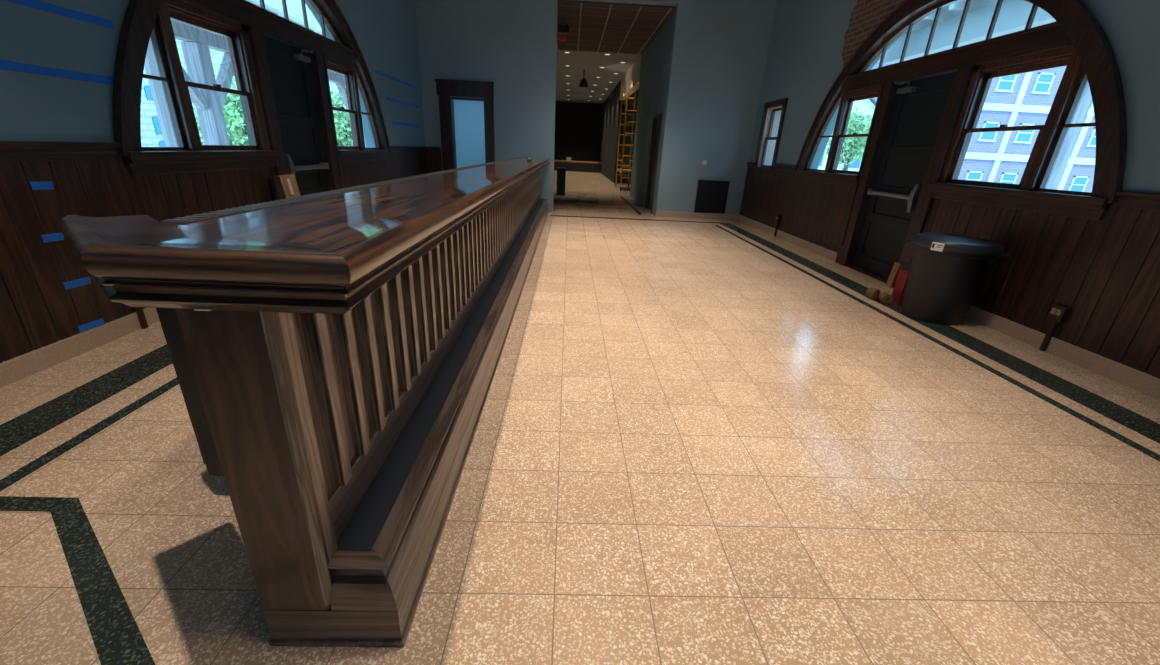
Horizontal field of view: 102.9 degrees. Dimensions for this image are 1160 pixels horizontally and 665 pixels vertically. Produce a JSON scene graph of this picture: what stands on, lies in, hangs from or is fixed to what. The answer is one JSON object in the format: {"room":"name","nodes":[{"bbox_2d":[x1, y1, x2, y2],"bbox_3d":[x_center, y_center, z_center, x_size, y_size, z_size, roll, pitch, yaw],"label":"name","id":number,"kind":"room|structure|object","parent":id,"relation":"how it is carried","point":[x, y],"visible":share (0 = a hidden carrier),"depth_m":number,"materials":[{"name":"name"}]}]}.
{"room":"train station hall","nodes":[
{"label":"train station hall","id":0,"kind":"room"},
{"bbox_2d":[0,0,425,147],"bbox_3d":[-3.232,-2.622,3.029,0.380,5.000,13.700,2,22,-2],"label":"wall","id":1,"kind":"structure","parent":0,"point":[33,107],"depth_m":2.90,"materials":[{"name":"blue paint"}]},
{"bbox_2d":[0,60,113,84],"bbox_3d":[-3.014,-0.549,0.267,0.001,0.048,6.026,2,22,-2],"label":"tape strip","id":2,"kind":"object","parent":1,"relation":"attached to","point":[4,65],"visible":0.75,"depth_m":2.69,"materials":[{"name":"blue"}]},
{"bbox_2d":[4,0,113,28],"bbox_3d":[-2.999,-0.883,0.188,0.001,0.048,6.126,2,22,-2],"label":"tape strip","id":3,"kind":"object","parent":1,"relation":"attached to","point":[40,5],"visible":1,"depth_m":2.74,"materials":[{"name":"blue"}]},
{"bbox_2d":[0,141,123,161],"bbox_3d":[-3.004,-0.033,0.127,0.046,0.105,6.383,2,22,-2],"label":"chair rail","id":4,"kind":"object","parent":1,"relation":"attached to","point":[10,151],"visible":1,"depth_m":2.69,"materials":[{"name":"brown wood"}]},
{"bbox_2d":[0,308,159,387],"bbox_3d":[-3.085,0.686,1.325,0.020,0.128,8.080,2,22,-2],"label":"baseboard","id":5,"kind":"structure","parent":1,"relation":"attached to","point":[15,369],"depth_m":2.81,"materials":[{"name":"stone"}]},
{"bbox_2d":[0,158,275,362],"bbox_3d":[-3.061,0.163,1.117,0.016,1.005,8.080,2,22,-2],"label":"wainscot","id":6,"kind":"structure","parent":1,"relation":"attached to","point":[37,311],"depth_m":2.77,"materials":[{"name":"brown wood"}]},
{"bbox_2d":[30,181,53,189],"bbox_3d":[-3.072,-0.840,2.640,0.001,0.048,0.121,2,22,-2],"label":"tape strip","id":7,"kind":"object","parent":6,"relation":"attached to","point":[44,185],"visible":1,"depth_m":2.64,"materials":[{"name":"blue"}]},
{"bbox_2d":[41,232,63,242],"bbox_3d":[-3.084,-0.556,2.704,0.001,0.048,0.121,2,22,-2],"label":"tape strip","id":8,"kind":"object","parent":6,"relation":"attached to","point":[55,236],"visible":1,"depth_m":2.70,"materials":[{"name":"blue"}]},
{"bbox_2d":[63,277,90,289],"bbox_3d":[-3.098,-0.306,2.850,0.001,0.048,0.166,2,22,-2],"label":"tape strip","id":9,"kind":"object","parent":6,"relation":"attached to","point":[82,281],"visible":1,"depth_m":2.85,"materials":[{"name":"blue"}]},
{"bbox_2d":[77,318,103,332],"bbox_3d":[-3.110,-0.046,2.942,0.001,0.048,0.166,2,22,-2],"label":"tape strip","id":10,"kind":"object","parent":6,"relation":"attached to","point":[99,322],"visible":1,"depth_m":2.94,"materials":[{"name":"blue"}]},
{"bbox_2d":[135,307,147,328],"bbox_3d":[-3.091,-0.217,3.227,0.048,0.399,0.110,2,22,-2],"label":"wall outlet","id":11,"kind":"object","parent":6,"relation":"attached to","point":[139,310],"visible":0.26,"depth_m":3.26,"materials":[{"name":"brown metal"}]},
{"bbox_2d":[142,22,187,150],"bbox_3d":[-3.129,-1.809,3.278,0.040,0.977,0.542,2,22,-2],"label":"window","id":12,"kind":"structure","parent":1,"relation":"in","point":[155,39],"depth_m":3.49,"materials":[{"name":"brown wood"}]},
{"bbox_2d":[167,5,261,150],"bbox_3d":[-3.153,-2.117,3.981,0.100,1.017,0.830,2,22,-2],"label":"window","id":13,"kind":"structure","parent":1,"relation":"in","point":[233,36],"depth_m":4.19,"materials":[{"name":"brown wood"}]},
{"bbox_2d":[113,0,390,190],"bbox_3d":[-3.172,-2.472,5.201,0.265,3.123,4.924,2,22,-2],"label":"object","id":14,"kind":"structure","parent":1,"relation":"attached to","point":[252,21],"depth_m":4.25,"materials":[{"name":"brown wood"}]},
{"bbox_2d":[263,35,328,195],"bbox_3d":[-3.304,-2.047,5.313,0.439,2.240,1.120,2,22,-2],"label":"door","id":15,"kind":"structure","parent":1,"relation":"in","point":[288,65],"depth_m":5.23,"materials":[{"name":"black paint"}]},
{"bbox_2d":[259,0,342,44],"bbox_3d":[-3.163,-3.518,4.784,0.060,0.576,3.009,2,22,-2],"label":"window","id":16,"kind":"structure","parent":1,"relation":"in","point":[323,18],"depth_m":5.58,"materials":[{"name":"brown wood"}]},
{"bbox_2d":[326,61,360,149],"bbox_3d":[-3.201,-2.987,6.163,0.100,1.017,0.790,2,22,-2],"label":"window","id":17,"kind":"structure","parent":1,"relation":"in","point":[347,73],"depth_m":6.42,"materials":[{"name":"brown wood"}]},
{"bbox_2d":[355,66,380,149],"bbox_3d":[-3.205,-3.373,6.922,0.040,1.186,0.739,2,22,-2],"label":"window","id":18,"kind":"structure","parent":1,"relation":"in","point":[360,83],"depth_m":7.00,"materials":[{"name":"brown wood"}]},
{"bbox_2d":[340,152,427,187],"bbox_3d":[-3.213,-2.587,8.018,0.016,1.005,4.060,2,22,-2],"label":"wainscot","id":19,"kind":"structure","parent":1,"relation":"attached to","point":[404,164],"depth_m":7.58,"materials":[{"name":"brown wood"}]},
{"bbox_2d":[374,69,416,88],"bbox_3d":[-3.159,-4.384,8.038,0.001,0.048,2.106,2,22,-2],"label":"tape strip","id":20,"kind":"object","parent":1,"relation":"attached to","point":[376,71],"visible":1,"depth_m":7.86,"materials":[{"name":"blue"}]},
{"bbox_2d":[386,97,418,107],"bbox_3d":[-3.179,-4.145,8.343,0.001,0.048,1.756,2,22,-2],"label":"tape strip","id":21,"kind":"object","parent":1,"relation":"attached to","point":[387,98],"visible":1,"depth_m":8.22,"materials":[{"name":"blue plastic"}]},
{"bbox_2d":[392,121,421,127],"bbox_3d":[-3.197,-3.864,8.595,0.001,0.048,1.696,2,22,-2],"label":"tape strip","id":22,"kind":"object","parent":1,"relation":"attached to","point":[393,122],"visible":1,"depth_m":8.51,"materials":[{"name":"blue plastic"}]},
{"bbox_2d":[388,146,426,152],"bbox_3d":[-3.192,-3.430,8.650,0.046,0.105,2.263,2,22,-2],"label":"chair rail","id":23,"kind":"object","parent":1,"relation":"attached to","point":[394,149],"visible":0.9,"depth_m":8.50,"materials":[{"name":"brown wood"}]},
{"bbox_2d":[454,100,484,167],"bbox_3d":[-2.798,-4.929,11.595,2.100,3.000,3.900,2,22,-2],"label":"wall","id":24,"kind":"structure","parent":0,"point":[468,115],"depth_m":13.26,"materials":[{"name":"paint"}]},
{"bbox_2d":[554,101,602,161],"bbox_3d":[-0.376,-12.497,29.574,3.900,4.000,0.200,2,22,-2],"label":"wall","id":25,"kind":"structure","parent":0,"point":[578,126],"depth_m":29.35,"materials":[{"name":"black paint"}]},
{"bbox_2d":[0,170,1159,664],"bbox_3d":[-0.869,-4.206,14.348,17.000,0.200,36.200,2,22,-2],"label":"floor","id":26,"kind":"structure","parent":0,"point":[690,446],"depth_m":1.93,"materials":[{"name":"tile"}]},
{"bbox_2d":[0,496,154,664],"bbox_3d":[-1.402,0.829,1.345,1.948,0.001,0.266,15,25,28],"label":"inlay","id":27,"kind":"object","parent":26,"relation":"on","point":[117,638],"visible":1,"depth_m":1.44,"materials":[{"name":"black stone"}]},
{"bbox_2d":[0,344,172,455],"bbox_3d":[-2.632,-0.111,3.559,0.250,0.001,12.800,2,22,-2],"label":"inlay","id":28,"kind":"object","parent":26,"relation":"on","point":[17,431],"depth_m":2.39,"materials":[{"name":"black stone"}]},
{"bbox_2d":[0,377,178,491],"bbox_3d":[-2.353,-0.836,5.416,0.070,0.001,8.024,2,22,-2],"label":"inlay","id":29,"kind":"object","parent":26,"relation":"on","point":[12,478],"depth_m":2.11,"materials":[{"name":"black stone"}]},
{"bbox_2d":[156,308,223,475],"bbox_3d":[-1.190,-0.113,2.658,0.595,0.800,2.130,2,22,-2],"label":"counter leg","id":30,"kind":"object","parent":26,"relation":"on","point":[168,318],"visible":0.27,"depth_m":1.63,"materials":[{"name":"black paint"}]},
{"bbox_2d":[269,174,300,199],"bbox_3d":[-3.046,-1.192,4.949,0.151,0.937,0.400,2,22,-2],"label":"leaning boards","id":31,"kind":"object","parent":26,"relation":"on","point":[283,186],"visible":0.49,"depth_m":4.78,"materials":[{"name":"brown wood"}]},
{"bbox_2d":[59,157,550,647],"bbox_3d":[-0.950,-1.413,5.512,0.815,1.128,9.657,2,22,-2],"label":"bar counter","id":32,"kind":"object","parent":26,"relation":"on","point":[345,346],"depth_m":1.26,"materials":[{"name":"brown wood"}]},
{"bbox_2d":[162,157,540,242],"bbox_3d":[-0.895,-1.930,5.391,0.435,0.053,9.500,2,22,-2],"label":"countertop","id":33,"kind":"structure","parent":32,"relation":"on","point":[304,221],"depth_m":1.39,"materials":[{"name":"brown wood"}]},
{"bbox_2d":[556,167,565,194],"bbox_3d":[-0.574,-4.596,14.037,0.290,0.779,0.330,2,22,-2],"label":"waste bin","id":34,"kind":"object","parent":26,"relation":"on","point":[561,172],"visible":1,"depth_m":13.90,"materials":[{"name":"black plastic"}]},
{"bbox_2d":[554,160,600,171],"bbox_3d":[-0.450,-10.609,29.393,3.450,0.580,1.430,2,22,-2],"label":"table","id":35,"kind":"object","parent":26,"relation":"on","point":[585,166],"visible":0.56,"depth_m":28.81,"materials":[{"name":"brown wood"}]},
{"bbox_2d":[615,84,637,190],"bbox_3d":[1.754,-7.065,16.711,0.542,3.599,1.940,2,22,-2],"label":"scaffold","id":36,"kind":"object","parent":26,"relation":"on","point":[621,170],"visible":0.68,"depth_m":17.08,"materials":[{"name":"yellow metal"}]},
{"bbox_2d":[620,196,641,214],"bbox_3d":[1.335,-3.475,12.507,0.080,0.001,4.250,2,22,-2],"label":"inlay","id":37,"kind":"object","parent":26,"relation":"on","point":[624,199],"visible":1,"depth_m":11.99,"materials":[{"name":"black stone"}]},
{"bbox_2d":[550,215,1159,443],"bbox_3d":[1.421,-0.012,3.806,3.830,0.001,13.020,2,22,-2],"label":"inlay","id":38,"kind":"object","parent":26,"relation":"on","point":[1140,424],"visible":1,"depth_m":3.45,"materials":[{"name":"tile"}]},
{"bbox_2d":[865,287,880,299],"bbox_3d":[3.079,-0.411,4.857,0.114,0.114,0.094,-6,23,-21],"label":"paper roll","id":39,"kind":"object","parent":38,"relation":"on","point":[873,293],"visible":1,"depth_m":4.83,"materials":[{"name":"brown paper"}]},
{"bbox_2d":[879,292,892,303],"bbox_3d":[3.127,-0.352,4.725,0.106,0.106,0.094,5,22,6],"label":"paper roll","id":40,"kind":"object","parent":38,"relation":"on","point":[886,298],"visible":1,"depth_m":4.69,"materials":[{"name":"brown paper"}]},
{"bbox_2d":[885,262,901,287],"bbox_3d":[3.614,-0.663,5.328,0.054,0.285,0.090,2,22,-2],"label":"wood offcut","id":41,"kind":"object","parent":26,"relation":"on","point":[896,267],"visible":1,"depth_m":5.32,"materials":[{"name":"brown wood"}]},
{"bbox_2d":[892,268,908,302],"bbox_3d":[3.405,-0.481,4.770,0.220,0.340,0.143,2,22,-2],"label":"box","id":42,"kind":"object","parent":26,"relation":"on","point":[900,284],"visible":0.21,"depth_m":4.75,"materials":[{"name":"red"}]},
{"bbox_2d":[900,262,910,270],"bbox_3d":[3.424,-0.680,4.679,0.290,0.096,0.200,2,22,-2],"label":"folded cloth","id":43,"kind":"object","parent":42,"relation":"on","point":[906,266],"visible":0.28,"depth_m":4.67,"materials":[{"name":"grey fabric"}]},
{"bbox_2d":[715,225,1159,461],"bbox_3d":[2.924,0.121,3.655,0.070,0.001,12.580,2,22,-2],"label":"inlay","id":44,"kind":"object","parent":26,"relation":"on","point":[1093,423],"visible":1,"depth_m":3.23,"materials":[{"name":"black stone"}]},
{"bbox_2d":[901,233,1007,324],"bbox_3d":[3.340,-0.499,4.246,0.673,0.755,0.672,2,22,-2],"label":"trash can","id":45,"kind":"object","parent":26,"relation":"on","point":[947,271],"visible":1,"depth_m":4.07,"materials":[{"name":"black plastic"}]},
{"bbox_2d":[415,0,776,215],"bbox_3d":[0.306,-4.994,9.429,7.580,5.000,0.200,2,22,-2],"label":"wall","id":46,"kind":"structure","parent":0,"point":[719,50],"depth_m":9.26,"materials":[{"name":"blue paint"}]},
{"bbox_2d":[426,147,440,151],"bbox_3d":[-3.072,-3.839,9.686,0.290,0.100,0.040,2,22,-2],"label":"chair rail","id":47,"kind":"object","parent":46,"relation":"attached to","point":[429,149],"visible":1,"depth_m":9.67,"materials":[{"name":"brown wood"}]},
{"bbox_2d":[427,152,441,172],"bbox_3d":[-3.093,-3.330,9.902,0.296,1.005,0.016,2,22,-2],"label":"wainscot","id":48,"kind":"structure","parent":46,"relation":"attached to","point":[434,159],"depth_m":9.78,"materials":[{"name":"brown wood"}]},
{"bbox_2d":[434,79,494,170],"bbox_3d":[-2.362,-3.910,9.776,1.170,2.490,0.290,2,22,-2],"label":"door frame","id":49,"kind":"structure","parent":46,"relation":"in","point":[445,88],"depth_m":9.42,"materials":[{"name":"brown wood"}]},
{"bbox_2d":[656,211,739,219],"bbox_3d":[2.627,-2.609,10.312,1.875,0.130,0.022,2,22,-2],"label":"baseboard","id":50,"kind":"structure","parent":46,"relation":"attached to","point":[672,214],"depth_m":10.30,"materials":[{"name":"stone"}]},
{"bbox_2d":[694,180,729,213],"bbox_3d":[2.898,-2.982,10.161,0.690,0.690,0.035,2,22,-2],"label":"air vent","id":51,"kind":"object","parent":46,"relation":"in","point":[711,195],"visible":1,"depth_m":10.15,"materials":[{"name":"black metal"}]},
{"bbox_2d":[556,0,675,103],"bbox_3d":[1.932,-10.384,19.000,7.900,0.150,21.500,2,22,-2],"label":"ceiling","id":52,"kind":"structure","parent":0,"point":[565,8],"depth_m":12.38,"materials":[{"name":"tile"}]},
{"bbox_2d":[558,19,568,40],"bbox_3d":[-0.365,-6.711,10.238,0.260,0.410,0.120,2,22,-2],"label":"exit sign","id":53,"kind":"object","parent":52,"relation":"hanging from","point":[563,29],"visible":1,"depth_m":10.21,"materials":[{"name":"red"}]},
{"bbox_2d":[558,24,568,33],"bbox_3d":[-0.364,-6.723,10.233,0.260,0.155,0.120,2,22,-2],"label":"lamp","id":54,"kind":"object","parent":53,"relation":"attached to","point":[563,29],"depth_m":10.19,"materials":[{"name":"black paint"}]},
{"bbox_2d":[579,69,587,87],"bbox_3d":[0.139,-9.229,16.782,0.340,0.579,0.340,2,22,-2],"label":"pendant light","id":55,"kind":"object","parent":52,"relation":"hanging from","point":[583,83],"visible":1,"depth_m":16.73,"materials":[{"name":"black metal"}]},
{"bbox_2d":[557,2,671,54],"bbox_3d":[0.086,-7.286,11.203,3.470,0.017,4.800,2,22,-2],"label":"grid","id":56,"kind":"object","parent":52,"relation":"attached to","point":[639,10],"visible":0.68,"depth_m":10.64,"materials":[{"name":"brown wood"}]},
{"bbox_2d":[619,88,638,182],"bbox_3d":[3.850,-6.993,16.248,4.030,4.000,9.200,2,22,-2],"label":"wall","id":57,"kind":"structure","parent":0,"point":[626,160],"depth_m":20.30,"materials":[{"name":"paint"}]},
{"bbox_2d":[600,8,675,214],"bbox_3d":[1.657,-8.455,19.655,0.210,4.000,21.300,2,22,-2],"label":"wall","id":58,"kind":"structure","parent":0,"point":[655,58],"depth_m":12.73,"materials":[{"name":"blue paint"}]},
{"bbox_2d":[644,113,661,213],"bbox_3d":[1.809,-3.959,10.898,0.220,2.130,1.040,2,22,-2],"label":"door","id":59,"kind":"structure","parent":58,"relation":"in","point":[656,124],"depth_m":11.10,"materials":[{"name":"black paint"}]},
{"bbox_2d":[749,0,1159,193],"bbox_3d":[4.019,-2.372,3.288,0.380,5.000,13.700,2,22,-2],"label":"wall","id":60,"kind":"structure","parent":0,"point":[804,60],"depth_m":6.82,"materials":[{"name":"blue paint"}]},
{"bbox_2d":[747,98,797,172],"bbox_3d":[3.832,-3.675,8.658,0.420,1.240,2.353,2,22,-2],"label":"window","id":61,"kind":"structure","parent":60,"relation":"in","point":[774,112],"depth_m":9.16,"materials":[{"name":"brown wood"}]},
{"bbox_2d":[774,215,780,235],"bbox_3d":[3.589,-1.950,8.433,0.048,0.379,0.110,2,22,-2],"label":"wall outlet","id":62,"kind":"object","parent":60,"relation":"attached to","point":[778,217],"visible":1,"depth_m":8.40,"materials":[{"name":"brown metal"}]},
{"bbox_2d":[739,215,836,260],"bbox_3d":[3.616,-1.811,8.429,0.020,0.128,4.150,2,22,-2],"label":"baseboard","id":63,"kind":"structure","parent":60,"relation":"attached to","point":[817,249],"depth_m":7.83,"materials":[{"name":"stone"}]},
{"bbox_2d":[740,167,854,252],"bbox_3d":[3.643,-2.334,8.221,0.016,1.005,4.150,2,22,-2],"label":"wainscot","id":64,"kind":"structure","parent":60,"relation":"attached to","point":[816,213],"depth_m":7.70,"materials":[{"name":"brown wood"}]},
{"bbox_2d":[805,89,843,171],"bbox_3d":[3.768,-3.099,7.088,0.040,1.186,0.739,2,22,-2],"label":"window","id":65,"kind":"structure","parent":60,"relation":"in","point":[838,100],"depth_m":7.16,"materials":[{"name":"brown wood"}]},
{"bbox_2d":[829,90,878,174],"bbox_3d":[3.792,-2.712,6.330,0.100,1.017,0.790,2,22,-2],"label":"window","id":66,"kind":"structure","parent":60,"relation":"in","point":[849,101],"depth_m":6.57,"materials":[{"name":"brown wood"}]},
{"bbox_2d":[842,0,907,69],"bbox_3d":[3.788,-4.032,5.922,0.016,1.202,1.369,2,22,-2],"label":"brick patch","id":67,"kind":"object","parent":60,"relation":"attached to","point":[866,16],"visible":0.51,"depth_m":6.14,"materials":[{"name":"brown brick"}]},
{"bbox_2d":[846,72,956,282],"bbox_3d":[3.890,-1.765,5.487,0.439,2.240,1.120,2,22,-2],"label":"door","id":68,"kind":"structure","parent":60,"relation":"in","point":[920,106],"depth_m":5.49,"materials":[{"name":"green paint"}]},
{"bbox_2d":[857,0,1043,72],"bbox_3d":[3.890,-3.241,4.953,0.060,0.576,3.009,2,22,-2],"label":"window","id":69,"kind":"structure","parent":60,"relation":"in","point":[937,8],"depth_m":5.08,"materials":[{"name":"brown wood"}]},
{"bbox_2d":[794,0,1126,286],"bbox_3d":[3.796,-2.198,5.367,0.265,3.123,4.924,2,22,-2],"label":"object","id":70,"kind":"structure","parent":60,"relation":"attached to","point":[1076,32],"depth_m":4.33,"materials":[{"name":"brown wood"}]},
{"bbox_2d":[946,54,1070,189],"bbox_3d":[3.840,-1.849,4.163,0.100,1.017,0.865,2,22,-2],"label":"window","id":71,"kind":"structure","parent":60,"relation":"in","point":[986,76],"depth_m":4.35,"materials":[{"name":"brown wood"}]},
{"bbox_2d":[922,198,1159,378],"bbox_3d":[3.795,0.417,1.321,0.016,1.005,7.990,2,22,-2],"label":"wainscot","id":72,"kind":"structure","parent":60,"relation":"attached to","point":[1107,271],"depth_m":3.46,"materials":[{"name":"brown wood"}]},
{"bbox_2d":[1039,303,1070,350],"bbox_3d":[3.695,-0.032,3.622,0.048,0.379,0.110,2,22,-2],"label":"wall outlet","id":73,"kind":"object","parent":60,"relation":"attached to","point":[1058,313],"visible":1,"depth_m":3.59,"materials":[{"name":"brown metal"}]},
{"bbox_2d":[1050,308,1061,315],"bbox_3d":[3.679,-0.160,3.570,0.003,0.045,0.070,2,22,-2],"label":"socket","id":74,"kind":"object","parent":73,"relation":"attached to","point":[1053,311],"depth_m":3.57,"materials":[{"name":"white plastic"}]},
{"bbox_2d":[965,305,1159,399],"bbox_3d":[3.768,0.940,1.529,0.020,0.128,7.990,2,22,-2],"label":"baseboard","id":75,"kind":"structure","parent":60,"relation":"attached to","point":[1147,384],"depth_m":3.46,"materials":[{"name":"stone"}]},
{"bbox_2d":[1035,68,1094,195],"bbox_3d":[3.845,-1.535,3.444,0.040,0.977,0.542,2,22,-2],"label":"window","id":76,"kind":"structure","parent":60,"relation":"in","point":[1082,81],"depth_m":3.64,"materials":[{"name":"brown wood"}]},
{"bbox_2d":[1110,191,1159,210],"bbox_3d":[3.822,0.220,0.329,0.046,0.105,6.293,2,22,-2],"label":"chair rail","id":77,"kind":"object","parent":60,"relation":"attached to","point":[1127,199],"visible":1,"depth_m":3.10,"materials":[{"name":"brown wood"}]},
{"label":"outside","id":78,"kind":"structure","parent":0,"visible":0},
{"bbox_3d":[-37.185,-7.206,17.844,66.500,0.200,100.000,2,22,-2],"label":"ground","id":79,"kind":"structure","parent":78,"visible":0},
{"bbox_2d":[144,37,177,146],"bbox_3d":[-6.149,-3.089,6.946,0.170,3.009,0.170,2,22,-2],"label":"timber post","id":80,"kind":"object","parent":79,"relation":"on","point":[151,67],"visible":0.14,"depth_m":6.74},
{"bbox_2d":[180,41,233,144],"bbox_3d":[-7.402,-4.104,9.346,0.300,3.009,2.340,2,22,-2],"label":"timber post","id":81,"kind":"object","parent":79,"relation":"on","point":[209,104],"visible":0.57,"depth_m":9.08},
{"bbox_2d":[171,0,345,85],"bbox_3d":[-6.934,-5.059,6.983,3.100,0.530,23.000,2,22,-2],"label":"shelter","id":82,"kind":"object","parent":81,"relation":"on","point":[184,32],"visible":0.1,"depth_m":8.79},
{"bbox_2d":[193,75,248,144],"bbox_3d":[-13.766,-8.380,18.576,3.428,3.969,3.545,2,22,-2],"label":"tree","id":83,"kind":"object","parent":79,"relation":"on","point":[232,108],"visible":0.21,"depth_m":17.70,"materials":[{"name":"green plant"}]},
{"bbox_2d":[140,0,345,146],"bbox_3d":[-25.289,-16.792,23.975,10.040,14.150,34.000,2,22,-2],"label":"stone building","id":84,"kind":"structure","parent":79,"relation":"on","point":[151,132],"depth_m":22.71,"materials":[{"name":"stone"}]},
{"bbox_2d":[331,91,352,145],"bbox_3d":[-10.687,-9.157,21.296,3.149,3.540,3.225,2,22,-2],"label":"tree","id":85,"kind":"object","parent":79,"relation":"on","point":[344,135],"visible":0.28,"depth_m":20.51,"materials":[{"name":"green plant"}]},
{"bbox_2d":[335,83,366,147],"bbox_3d":[-7.546,-6.714,15.893,0.300,3.009,2.340,2,22,-2],"label":"timber post","id":86,"kind":"object","parent":79,"relation":"on","point":[341,87],"visible":0.17,"depth_m":14.55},
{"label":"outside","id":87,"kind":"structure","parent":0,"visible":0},
{"bbox_3d":[36.624,-4.656,20.485,65.700,0.200,100.000,2,22,-2],"label":"ground","id":88,"kind":"structure","parent":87,"visible":0},
{"bbox_2d":[818,98,876,170],"bbox_3d":[17.413,-14.513,33.846,5.800,6.500,7.500,2,22,-2],"label":"stone house","id":89,"kind":"structure","parent":88,"relation":"on","point":[867,106],"depth_m":30.30,"materials":[{"name":"stone"}]},
{"bbox_2d":[824,106,872,170],"bbox_3d":[13.849,-9.256,23.514,2.764,4.052,2.924,2,22,-2],"label":"tree","id":90,"kind":"object","parent":88,"relation":"on","point":[852,147],"visible":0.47,"depth_m":22.84,"materials":[{"name":"green plant"}]},
{"bbox_2d":[871,51,1095,191],"bbox_3d":[33.241,-15.018,31.300,24.800,10.750,8.500,2,22,-2],"label":"brick building","id":91,"kind":"structure","parent":88,"relation":"on","point":[1026,99],"depth_m":28.13,"materials":[{"name":"brick"}]},
{"bbox_2d":[884,0,1091,188],"bbox_3d":[8.442,-1.731,3.587,4.000,4.289,15.600,2,22,-2],"label":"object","id":92,"kind":"object","parent":88,"relation":"on","point":[1013,16],"visible":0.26,"depth_m":7.89,"materials":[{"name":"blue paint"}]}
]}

